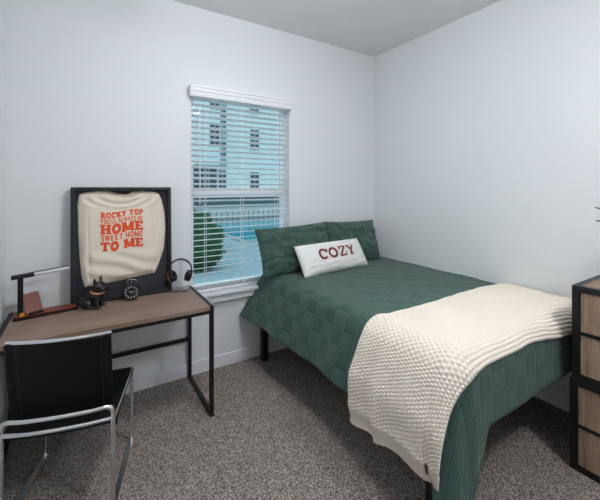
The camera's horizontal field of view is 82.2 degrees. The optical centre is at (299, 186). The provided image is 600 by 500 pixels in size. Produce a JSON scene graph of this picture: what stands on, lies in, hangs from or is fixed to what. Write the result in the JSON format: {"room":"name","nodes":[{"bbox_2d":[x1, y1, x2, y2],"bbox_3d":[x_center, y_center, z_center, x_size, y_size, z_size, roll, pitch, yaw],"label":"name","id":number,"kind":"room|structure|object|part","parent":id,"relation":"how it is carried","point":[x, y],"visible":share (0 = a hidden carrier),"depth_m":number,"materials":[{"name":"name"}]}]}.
{"room":"bedroom","nodes":[
{"label":"bedroom","id":0,"kind":"room"},
{"bbox_2d":[0,0,4,424],"bbox_3d":[-0.565,0.028,-0.014,0.150,3.040,5.150,0,0,-33],"label":"wall","id":1,"kind":"structure","parent":0,"point":[2,2],"depth_m":2.12,"materials":[{"name":"white paint"}]},
{"bbox_2d":[2,413,7,428],"bbox_3d":[-0.537,1.496,0.093,0.013,0.105,5.000,0,0,-33],"label":"baseboard","id":2,"kind":"structure","parent":1,"relation":"attached to","point":[5,418],"depth_m":2.17,"materials":[{"name":"white paint"}]},
{"bbox_2d":[5,0,373,412],"bbox_3d":[-0.559,0.028,3.133,3.544,3.040,0.150,0,0,-33],"label":"wall","id":3,"kind":"structure","parent":0,"point":[97,91],"depth_m":2.66,"materials":[{"name":"white paint"}]},
{"bbox_2d":[125,340,287,394],"bbox_3d":[-0.515,1.496,3.064,3.216,0.105,0.013,0,0,-33],"label":"baseboard","id":4,"kind":"structure","parent":3,"relation":"attached to","point":[143,382],"depth_m":2.85,"materials":[{"name":"white paint"}]},
{"bbox_2d":[191,97,284,302],"bbox_3d":[-0.505,0.075,3.117,0.970,1.794,0.215,0,0,-33],"label":"window","id":5,"kind":"structure","parent":3,"relation":"in","point":[231,293],"depth_m":3.04,"materials":[{"name":"white plastic"}]},
{"bbox_3d":[-0.487,0.901,3.090,0.969,0.022,0.150,0,0,-33],"label":"sill","id":6,"kind":"part","parent":5,"relation":"part of","materials":[{"name":"white paint"}]},
{"bbox_3d":[-0.555,0.051,3.168,0.860,0.085,0.045,0,0,-33],"label":"meeting rail","id":7,"kind":"part","parent":5,"relation":"part of","materials":[{"name":"white plastic"}]},
{"bbox_2d":[189,84,292,292],"bbox_3d":[-0.507,0.029,3.069,0.958,1.714,0.132,0,0,-33],"label":"window blind","id":8,"kind":"object","parent":5,"relation":"attached to","point":[240,99],"visible":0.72,"depth_m":3.05,"materials":[{"name":"white plastic"}]},
{"bbox_3d":[-0.806,0.051,2.924,0.003,1.626,0.056,0,0,-33],"label":"ladder cord","id":9,"kind":"part","parent":8,"relation":"part of","materials":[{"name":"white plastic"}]},
{"bbox_3d":[-0.517,0.875,3.108,0.920,0.022,0.048,0,0,-33],"label":"rail","id":10,"kind":"part","parent":8,"relation":"part of","materials":[{"name":"white plastic"}]},
{"bbox_3d":[-0.525,0.051,3.103,0.003,1.626,0.056,0,0,-33],"label":"ladder cord","id":11,"kind":"part","parent":8,"relation":"part of","materials":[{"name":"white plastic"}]},
{"bbox_3d":[-0.230,0.051,3.291,0.003,1.626,0.056,0,0,-33],"label":"ladder cord","id":12,"kind":"part","parent":8,"relation":"part of","materials":[{"name":"white plastic"}]},
{"bbox_2d":[4,348,599,499],"bbox_3d":[0.826,1.598,0.962,3.544,0.100,5.300,0,0,-33],"label":"floor","id":13,"kind":"structure","parent":0,"point":[278,429],"depth_m":2.00,"materials":[{"name":"carpet"}]},
{"bbox_2d":[0,330,133,499],"bbox_3d":[-1.177,1.121,1.802,0.478,0.854,0.524,0,0,-16],"label":"chair","id":14,"kind":"object","parent":13,"relation":"on","point":[67,384],"visible":1,"depth_m":1.61,"materials":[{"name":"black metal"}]},
{"bbox_3d":[-1.328,1.337,1.525,0.021,0.398,0.021,0,0,-1],"label":"leg","id":15,"kind":"part","parent":14,"relation":"part of","materials":[{"name":"silver metal"}]},
{"bbox_3d":[-1.462,1.324,1.976,0.021,0.424,0.021,0,0,29],"label":"leg","id":16,"kind":"part","parent":14,"relation":"part of","materials":[{"name":"silver metal"}]},
{"bbox_3d":[-1.121,0.904,1.613,0.431,0.395,0.093,0,0,-16],"label":"backrest","id":17,"kind":"part","parent":14,"relation":"part of","materials":[{"name":"black leather"}]},
{"bbox_3d":[-1.182,1.123,1.822,0.478,0.056,0.483,0,0,-16],"label":"seat","id":18,"kind":"part","parent":14,"relation":"part of","materials":[{"name":"black leather"}]},
{"bbox_3d":[-0.899,1.337,1.652,0.021,0.398,0.021,0,0,29],"label":"leg","id":19,"kind":"part","parent":14,"relation":"part of","materials":[{"name":"silver metal"}]},
{"bbox_3d":[-0.966,1.111,1.880,0.022,0.022,0.474,0,0,-16],"label":"seat rail","id":20,"kind":"part","parent":14,"relation":"part of","materials":[{"name":"silver metal"}]},
{"bbox_3d":[-1.032,1.324,2.103,0.021,0.424,0.021,0,0,29],"label":"leg","id":21,"kind":"part","parent":14,"relation":"part of","materials":[{"name":"silver metal"}]},
{"bbox_2d":[0,285,213,462],"bbox_3d":[-1.218,1.175,2.255,1.144,0.746,0.578,0,0,-33],"label":"desk","id":22,"kind":"object","parent":13,"relation":"on","point":[120,315],"visible":0.8,"depth_m":2.18,"materials":[{"name":"laminate"}]},
{"bbox_3d":[-1.689,0.816,1.954,0.026,0.026,0.526,0,0,-33],"label":"rail","id":23,"kind":"part","parent":22,"relation":"part of","materials":[{"name":"black metal"}]},
{"bbox_3d":[-1.689,1.535,1.954,0.026,0.026,0.526,0,0,-33],"label":"foot rail","id":24,"kind":"part","parent":22,"relation":"part of","materials":[{"name":"black metal"}]},
{"bbox_2d":[11,265,77,321],"bbox_3d":[-1.617,0.659,2.182,0.338,0.288,0.106,0,0,-41],"label":"desk lamp","id":25,"kind":"object","parent":22,"relation":"on","point":[31,302],"visible":1,"depth_m":2.13,"materials":[{"name":"black plastic"}]},
{"bbox_3d":[-1.706,0.665,2.096,0.028,0.235,0.024,0,0,-41],"label":"post","id":26,"kind":"part","parent":25,"relation":"part of","materials":[{"name":"black plastic"}]},
{"bbox_3d":[-1.697,0.545,2.104,0.114,0.036,0.028,0,0,-41],"label":"arm","id":27,"kind":"part","parent":25,"relation":"part of","materials":[{"name":"black plastic"}]},
{"bbox_2d":[12,306,77,321],"bbox_3d":[-1.609,0.795,2.179,0.330,0.016,0.090,0,0,-41],"label":"tray","id":28,"kind":"object","parent":25,"relation":"attached to","point":[42,312],"depth_m":2.14,"materials":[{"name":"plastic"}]},
{"bbox_2d":[79,276,108,309],"bbox_3d":[-1.373,0.701,2.287,0.173,0.204,0.115,0,0,-3],"label":"dog figurine","id":29,"kind":"object","parent":22,"relation":"on","point":[94,297],"visible":1,"depth_m":2.25,"materials":[{"name":"black ceramic"}]},
{"bbox_2d":[70,187,171,305],"bbox_3d":[-1.281,0.402,2.503,0.650,0.801,0.088,0,0,-33],"label":"frame","id":30,"kind":"object","parent":22,"relation":"on","point":[157,282],"visible":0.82,"depth_m":2.50,"materials":[{"name":"black wood"}]},
{"bbox_2d":[77,190,164,286],"bbox_3d":[-1.284,0.358,2.510,0.575,0.674,0.062,0,0,-32],"label":"sweatshirt","id":31,"kind":"object","parent":30,"relation":"in","point":[121,236],"visible":0.99,"depth_m":2.48,"materials":[{"name":"beige fabric"}]},
{"bbox_2d":[123,279,139,300],"bbox_3d":[-1.191,0.728,2.431,0.106,0.150,0.051,0,0,-18],"label":"alarm clock","id":32,"kind":"object","parent":22,"relation":"on","point":[131,291],"visible":1,"depth_m":2.42,"materials":[{"name":"black plastic"}]},
{"bbox_2d":[172,260,189,292],"bbox_3d":[-0.920,0.682,2.647,0.124,0.242,0.090,0,0,-11],"label":"stand","id":33,"kind":"object","parent":22,"relation":"on","point":[174,288],"visible":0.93,"depth_m":2.64,"materials":[{"name":"clear plastic"}]},
{"bbox_2d":[167,258,192,282],"bbox_3d":[-0.920,0.640,2.648,0.189,0.183,0.080,0,0,-11],"label":"headphones","id":34,"kind":"object","parent":33,"relation":"hanging from","point":[172,276],"visible":1,"depth_m":2.63,"materials":[{"name":"black plastic"}]},
{"bbox_3d":[-0.895,1.175,2.788,0.026,0.745,0.026,0,0,-33],"label":"leg","id":35,"kind":"part","parent":22,"relation":"part of","materials":[{"name":"black metal"}]},
{"bbox_3d":[-0.747,1.535,2.555,0.026,0.026,0.526,0,0,-33],"label":"foot rail","id":36,"kind":"part","parent":22,"relation":"part of","materials":[{"name":"black metal"}]},
{"bbox_3d":[-0.747,0.816,2.555,0.026,0.026,0.526,0,0,-33],"label":"rail","id":37,"kind":"part","parent":22,"relation":"part of","materials":[{"name":"black metal"}]},
{"bbox_3d":[-0.598,1.175,2.322,0.026,0.745,0.026,0,0,-33],"label":"leg","id":38,"kind":"part","parent":22,"relation":"part of","materials":[{"name":"black metal"}]},
{"bbox_2d":[260,327,432,499],"bbox_3d":[0.745,1.163,2.704,1.447,0.769,1.915,0,0,-33],"label":"bed","id":39,"kind":"object","parent":13,"relation":"on","point":[263,334],"visible":0.06,"depth_m":3.05,"materials":[{"name":"black metal"}]},
{"bbox_3d":[-0.320,1.313,3.078,0.054,0.470,0.054,0,0,-33],"label":"leg","id":40,"kind":"part","parent":39,"relation":"part of","materials":[{"name":"black metal"}]},
{"bbox_2d":[240,256,571,499],"bbox_3d":[0.713,1.150,2.609,1.646,0.788,2.065,0,0,-33],"label":"quilt","id":41,"kind":"object","parent":39,"relation":"on","point":[322,319],"visible":0.63,"depth_m":2.18,"materials":[{"name":"green fabric"}]},
{"bbox_2d":[254,222,327,278],"bbox_3d":[-0.032,0.563,3.157,0.748,0.434,0.295,0,0,-35],"label":"pillow","id":42,"kind":"object","parent":41,"relation":"on","point":[276,245],"visible":0.77,"depth_m":3.02,"materials":[{"name":"green fabric"}]},
{"bbox_2d":[294,238,367,277],"bbox_3d":[0.308,0.643,3.187,0.811,0.260,0.217,0,0,-39],"label":"lumbar pillow","id":43,"kind":"object","parent":41,"relation":"on","point":[333,256],"visible":1,"depth_m":3.07,"materials":[{"name":"white fabric"}]},
{"bbox_2d":[324,219,379,259],"bbox_3d":[0.552,0.563,3.561,0.670,0.432,0.235,0,0,-29],"label":"pillow","id":44,"kind":"object","parent":41,"relation":"on","point":[364,231],"visible":0.62,"depth_m":3.53,"materials":[{"name":"green fabric"}]},
{"bbox_2d":[347,282,571,490],"bbox_3d":[1.086,1.006,2.055,1.610,0.566,0.618,0,0,-33],"label":"throw blanket","id":45,"kind":"object","parent":41,"relation":"on","point":[409,368],"visible":0.98,"depth_m":1.72,"materials":[{"name":"beige fabric"}]},
{"bbox_3d":[0.636,1.313,1.635,0.054,0.470,0.054,0,0,-33],"label":"leg","id":46,"kind":"part","parent":39,"relation":"part of","materials":[{"name":"black metal"}]},
{"bbox_2d":[569,376,599,483],"bbox_3d":[1.846,1.300,1.808,0.500,0.495,0.540,0,0,-33],"label":"drawer unit","id":47,"kind":"object","parent":13,"relation":"on","point":[584,398],"visible":0.88,"depth_m":1.85,"materials":[{"name":"black wood"}]},
{"bbox_2d":[572,275,599,387],"bbox_3d":[1.853,0.795,1.800,0.500,0.512,0.540,0,0,-33],"label":"drawer unit","id":48,"kind":"object","parent":47,"relation":"on","point":[586,293],"visible":1,"depth_m":1.85,"materials":[{"name":"black"}]},
{"bbox_3d":[1.656,0.679,1.675,0.018,0.214,0.466,0,0,-33],"label":"drawer","id":49,"kind":"part","parent":48,"relation":"part of","materials":[{"name":"brown wood"}]},
{"bbox_3d":[1.656,0.911,1.675,0.018,0.214,0.466,0,0,-33],"label":"drawer","id":50,"kind":"part","parent":48,"relation":"part of","materials":[{"name":"brown wood"}]},
{"bbox_3d":[1.853,0.545,1.800,0.432,0.011,0.472,0,0,-33],"label":"panel","id":51,"kind":"part","parent":48,"relation":"part of","materials":[{"name":"brown wood"}]},
{"bbox_3d":[1.649,1.189,1.682,0.018,0.206,0.466,0,0,-33],"label":"drawer","id":52,"kind":"part","parent":47,"relation":"part of","materials":[{"name":"brown wood"}]},
{"bbox_3d":[1.649,1.412,1.682,0.018,0.206,0.466,0,0,-33],"label":"drawer","id":53,"kind":"part","parent":47,"relation":"part of","materials":[{"name":"brown wood"}]},
{"bbox_2d":[172,0,500,56],"bbox_3d":[0.826,-1.542,0.962,3.544,0.100,5.300,0,0,-33],"label":"ceiling","id":54,"kind":"structure","parent":0,"point":[373,28],"depth_m":3.01,"materials":[{"name":"white paint"}]},
{"bbox_2d":[374,0,599,396],"bbox_3d":[2.297,0.028,1.810,0.150,3.040,5.150,0,0,-33],"label":"wall","id":55,"kind":"structure","parent":0,"point":[487,120],"depth_m":2.77,"materials":[{"name":"white paint"}]},
{"bbox_2d":[534,387,568,411],"bbox_3d":[2.188,1.496,1.830,0.013,0.105,5.000,0,0,-33],"label":"baseboard","id":56,"kind":"structure","parent":55,"relation":"attached to","point":[548,395],"depth_m":2.43,"materials":[{"name":"white paint"}]},
{"label":"outside","id":57,"kind":"structure","parent":0,"visible":0},
{"bbox_2d":[193,218,276,283],"bbox_3d":[-8.165,4.948,45.987,110.000,0.200,79.400,0,0,-33],"label":"ground","id":58,"kind":"structure","parent":57,"point":[222,275],"depth_m":21.50,"materials":[{"name":"grey concrete"}]},
{"bbox_2d":[193,209,212,221],"bbox_3d":[-10.260,3.487,33.573,3.597,2.722,3.608,0,0,-33],"label":"shrub","id":59,"kind":"object","parent":58,"relation":"on","point":[194,214],"visible":0.14,"depth_m":33.18,"materials":[{"name":"green plant"}]},
{"bbox_2d":[193,215,224,237],"bbox_3d":[-7.564,3.482,25.777,3.978,2.732,3.943,0,0,-33],"label":"shrub","id":60,"kind":"object","parent":58,"relation":"on","point":[212,225],"visible":0.25,"depth_m":25.29,"materials":[{"name":"green plant"}]},
{"bbox_2d":[193,229,226,271],"bbox_3d":[-6.055,3.662,20.337,3.305,2.373,3.277,0,0,-33],"label":"shrub","id":61,"kind":"object","parent":58,"relation":"on","point":[199,237],"visible":0.56,"depth_m":19.57,"materials":[{"name":"green plant"}]},
{"bbox_2d":[193,97,278,220],"bbox_3d":[-12.437,-8.802,55.479,57.000,27.300,14.800,0,0,-33],"label":"apartment building","id":62,"kind":"structure","parent":58,"relation":"on","point":[199,102],"depth_m":50.55,"materials":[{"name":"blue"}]},
{"bbox_3d":[-13.335,-1.352,48.004,3.450,3.240,0.040,0,0,-33],"label":"pane","id":63,"kind":"part","parent":62,"relation":"part of","materials":[{"name":"blue glass"}]},
{"bbox_3d":[-11.772,-7.152,47.459,1.300,2.840,0.040,0,0,-33],"label":"pane","id":64,"kind":"part","parent":62,"relation":"part of","materials":[{"name":"blue glass"}]},
{"bbox_3d":[-11.269,-5.452,49.553,1.400,16.000,0.250,0,0,-33],"label":"recess panel","id":65,"kind":"part","parent":62,"relation":"part of","materials":[{"name":"blue"}]},
{"bbox_3d":[-11.137,-1.052,49.346,1.000,2.640,0.040,0,0,-33],"label":"pane","id":66,"kind":"part","parent":62,"relation":"part of","materials":[{"name":"blue glass"}]},
{"bbox_3d":[-11.137,-9.952,49.346,1.000,2.840,0.040,0,0,-33],"label":"pane","id":67,"kind":"part","parent":62,"relation":"part of","materials":[{"name":"blue glass"}]},
{"bbox_3d":[-11.137,-5.452,49.346,1.000,2.640,0.040,0,0,-33],"label":"pane","id":68,"kind":"part","parent":62,"relation":"part of","materials":[{"name":"blue glass"}]},
{"bbox_3d":[-6.863,-1.052,52.130,1.400,2.440,0.040,0,0,-33],"label":"pane","id":69,"kind":"part","parent":62,"relation":"part of","materials":[{"name":"blue glass"}]},
{"bbox_3d":[-6.863,-7.152,52.130,1.400,3.040,0.040,0,0,-33],"label":"pane","id":70,"kind":"part","parent":62,"relation":"part of","materials":[{"name":"blue glass"}]},
{"bbox_2d":[210,210,278,221],"bbox_3d":[-7.762,4.088,49.446,18.800,1.520,0.100,0,0,-33],"label":"fence","id":71,"kind":"object","parent":58,"relation":"on","point":[268,216],"visible":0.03,"depth_m":49.60,"materials":[{"name":"black"}]},
{"bbox_3d":[-7.762,3.913,49.446,18.800,1.170,0.100,0,0,-33],"label":"rail","id":72,"kind":"part","parent":71,"relation":"part of","materials":[{"name":"white"}]},
{"bbox_2d":[216,220,278,242],"bbox_3d":[-1.999,4.773,40.965,17.000,0.150,15.500,0,0,-33],"label":"swimming pool","id":73,"kind":"object","parent":58,"relation":"on","point":[253,238],"visible":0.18,"depth_m":38.89,"materials":[{"name":"teal liquid"}]}
]}

